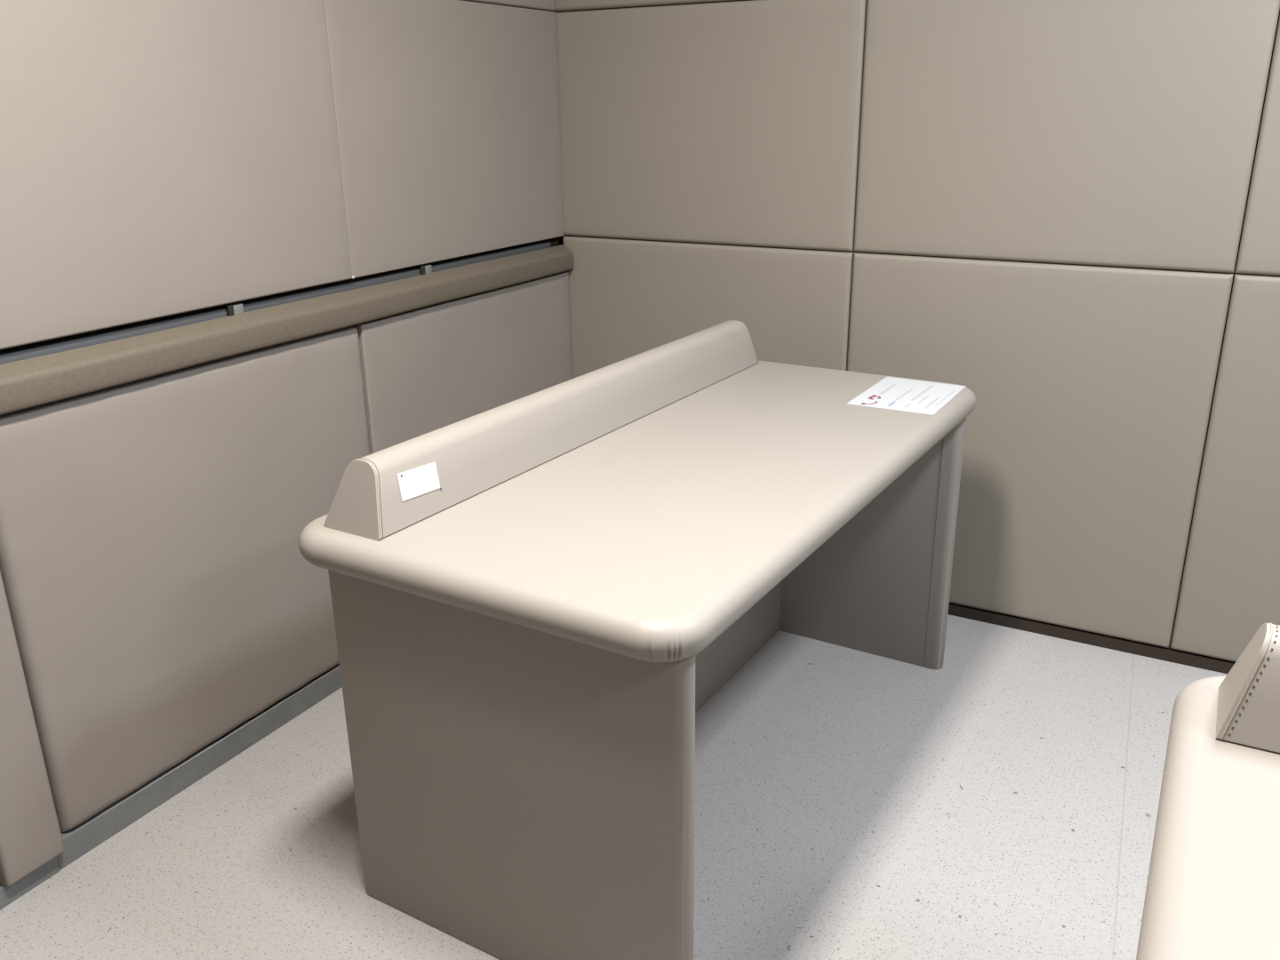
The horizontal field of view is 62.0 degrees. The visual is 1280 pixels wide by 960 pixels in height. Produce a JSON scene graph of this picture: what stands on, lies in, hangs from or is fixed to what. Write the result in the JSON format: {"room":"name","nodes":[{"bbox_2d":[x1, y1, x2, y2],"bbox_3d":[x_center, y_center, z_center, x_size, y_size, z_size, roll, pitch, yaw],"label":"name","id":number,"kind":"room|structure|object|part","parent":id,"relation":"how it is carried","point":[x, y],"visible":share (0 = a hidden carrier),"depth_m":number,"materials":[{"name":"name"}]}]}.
{"room":"padded interview room","nodes":[
{"label":"padded interview room","id":0,"kind":"room"},
{"bbox_2d":[0,236,561,352],"bbox_3d":[-1.352,-0.358,1.468,0.087,2.520,4.600,10,22,27],"label":"wall","id":1,"kind":"structure","parent":0,"point":[556,241],"depth_m":2.35,"materials":[{"name":"grey"}]},
{"bbox_2d":[0,856,59,910],"bbox_3d":[-1.712,1.092,1.094,0.046,0.042,2.374,10,22,27],"label":"trim","id":2,"kind":"structure","parent":1,"relation":"attached to","point":[9,894],"depth_m":2.02,"materials":[{"name":"metal"}]},
{"bbox_2d":[0,570,64,887],"bbox_3d":[-1.168,0.334,1.886,0.064,0.845,0.116,10,22,27],"label":"wall panel","id":3,"kind":"object","parent":1,"relation":"attached to","point":[30,835],"visible":1,"depth_m":1.95,"materials":[{"name":"beige plastic"}]},
{"bbox_2d":[0,0,351,349],"bbox_3d":[-0.933,-0.646,2.053,0.037,0.644,0.955,10,22,27],"label":"wall panel","id":4,"kind":"object","parent":1,"relation":"attached to","point":[159,158],"visible":1,"depth_m":2.04,"materials":[{"name":"beige plastic"}]},
{"bbox_2d":[0,325,369,832],"bbox_3d":[-0.914,0.156,2.337,0.050,0.838,0.946,10,22,27],"label":"wall panel","id":5,"kind":"object","parent":1,"relation":"attached to","point":[162,594],"visible":0.77,"depth_m":2.19,"materials":[{"name":"beige plastic"}]},
{"bbox_2d":[56,663,342,870],"bbox_3d":[-0.695,0.444,2.871,0.045,0.060,1.919,10,22,27],"label":"baseboard","id":6,"kind":"structure","parent":1,"relation":"attached to","point":[77,841],"depth_m":2.33,"materials":[{"name":"metal"}]},
{"bbox_2d":[0,241,573,415],"bbox_3d":[-0.687,-0.431,2.567,0.070,0.099,1.894,10,22,27],"label":"rail","id":7,"kind":"object","parent":1,"relation":"attached to","point":[49,372],"visible":1,"depth_m":2.26,"materials":[{"name":"brown plastic"}]},
{"bbox_2d":[323,0,563,279],"bbox_3d":[-0.481,-0.929,2.844,0.037,0.646,0.953,10,22,27],"label":"board","id":8,"kind":"object","parent":1,"relation":"attached to","point":[447,113],"visible":0.97,"depth_m":2.76,"materials":[{"name":"beige plastic"}]},
{"bbox_2d":[354,271,572,454],"bbox_3d":[-0.464,-0.126,3.124,0.050,0.838,0.951,10,22,27],"label":"board","id":9,"kind":"object","parent":1,"relation":"attached to","point":[425,370],"visible":0.43,"depth_m":2.95,"materials":[{"name":"beige plastic"}]},
{"bbox_2d":[461,0,555,11],"bbox_3d":[-0.489,-1.540,2.631,0.033,0.644,0.951,10,22,27],"label":"board","id":10,"kind":"object","parent":1,"relation":"attached to","point":[548,5],"visible":0.89,"depth_m":3.00,"materials":[{"name":"beige plastic"}]},
{"bbox_2d":[0,614,1227,959],"bbox_3d":[0.723,1.232,0.797,4.920,0.080,4.620,10,22,28],"label":"floor","id":11,"kind":"structure","parent":0,"point":[1000,801],"depth_m":2.16,"materials":[{"name":"white plastic"}]},
{"bbox_2d":[298,320,975,959],"bbox_3d":[0.122,0.222,2.256,0.758,0.868,1.495,11,22,30],"label":"desk","id":12,"kind":"object","parent":11,"relation":"on","point":[531,644],"visible":0.99,"depth_m":1.77,"materials":[{"name":"beige"}]},
{"bbox_2d":[396,461,441,501],"bbox_3d":[-0.364,0.003,1.756,0.012,0.052,0.093,11,22,30],"label":"card","id":13,"kind":"object","parent":12,"relation":"on","point":[423,479],"visible":1,"depth_m":1.75,"materials":[{"name":"white paper"}]},
{"bbox_3d":[-0.217,0.499,1.736,0.688,0.699,0.045,11,22,30],"label":"panel","id":14,"kind":"part","parent":12,"relation":"part of","materials":[{"name":"grey"}]},
{"bbox_3d":[0.036,0.283,2.344,0.022,0.697,1.322,11,22,30],"label":"modesty panel","id":15,"kind":"part","parent":12,"relation":"part of","materials":[{"name":"grey"}]},
{"bbox_3d":[0.492,0.104,2.833,0.688,0.699,0.045,11,22,30],"label":"panel","id":16,"kind":"part","parent":12,"relation":"part of","materials":[{"name":"grey"}]},
{"bbox_2d":[847,376,966,415],"bbox_3d":[0.625,-0.199,2.482,0.202,0.001,0.288,11,22,30],"label":"paper sheet","id":17,"kind":"object","parent":12,"relation":"on","point":[891,393],"visible":1,"depth_m":2.47,"materials":[{"name":"white paper"}]},
{"bbox_2d":[1136,623,1279,959],"bbox_3d":[1.140,0.738,0.757,1.495,0.868,0.759,10,22,27],"label":"desk","id":18,"kind":"object","parent":11,"relation":"on","point":[1212,891],"visible":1,"depth_m":1.01,"materials":[{"name":"beige"}]},
{"bbox_2d":[560,0,1279,646],"bbox_3d":[1.831,-0.661,2.219,4.920,2.520,0.086,10,22,28],"label":"wall","id":19,"kind":"structure","parent":0,"point":[562,237],"depth_m":2.55,"materials":[{"name":"grey"}]},
{"bbox_2d":[553,0,748,12],"bbox_3d":[0.154,-1.614,2.818,0.965,0.644,0.033,10,22,28],"label":"board","id":20,"kind":"object","parent":19,"relation":"attached to","point":[561,5],"visible":0.84,"depth_m":3.04,"materials":[{"name":"beige plastic"}]},
{"bbox_2d":[562,235,855,378],"bbox_3d":[0.178,-0.236,3.298,0.947,0.976,0.033,10,22,28],"label":"board","id":21,"kind":"object","parent":19,"relation":"attached to","point":[628,298],"visible":0.3,"depth_m":3.15,"materials":[{"name":"beige plastic"}]},
{"bbox_2d":[556,0,867,251],"bbox_3d":[0.161,-1.004,3.033,0.965,0.644,0.033,10,22,28],"label":"board","id":22,"kind":"object","parent":19,"relation":"attached to","point":[738,123],"visible":0.86,"depth_m":2.98,"materials":[{"name":"beige plastic"}]},
{"bbox_2d":[847,251,1233,647],"bbox_3d":[0.990,-0.091,2.859,0.918,0.976,0.033,10,22,28],"label":"board","id":23,"kind":"object","parent":19,"relation":"attached to","point":[1092,386],"visible":0.74,"depth_m":2.77,"materials":[{"name":"beige plastic"}]},
{"bbox_2d":[854,0,1279,272],"bbox_3d":[0.981,-0.858,2.589,0.918,0.644,0.033,10,22,28],"label":"wall panel","id":24,"kind":"object","parent":19,"relation":"attached to","point":[1098,132],"visible":1,"depth_m":2.56,"materials":[{"name":"beige plastic"}]},
{"bbox_2d":[947,602,1235,673],"bbox_3d":[1.831,0.536,2.573,4.680,0.028,0.038,10,22,28],"label":"baseboard","id":25,"kind":"structure","parent":19,"relation":"attached to","point":[1133,647],"depth_m":2.88,"materials":[{"name":"brown"}]},
{"bbox_2d":[1170,272,1279,662],"bbox_3d":[1.791,0.052,2.425,0.920,0.976,0.033,10,22,28],"label":"board","id":26,"kind":"object","parent":19,"relation":"attached to","point":[1230,587],"visible":0.96,"depth_m":2.60,"materials":[{"name":"beige plastic"}]},
{"bbox_2d":[1235,16,1279,275],"bbox_3d":[1.781,-0.715,2.155,0.920,0.644,0.033,10,22,28],"label":"board","id":27,"kind":"object","parent":19,"relation":"attached to","point":[1259,253],"visible":1,"depth_m":2.39,"materials":[{"name":"beige plastic"}]}
]}

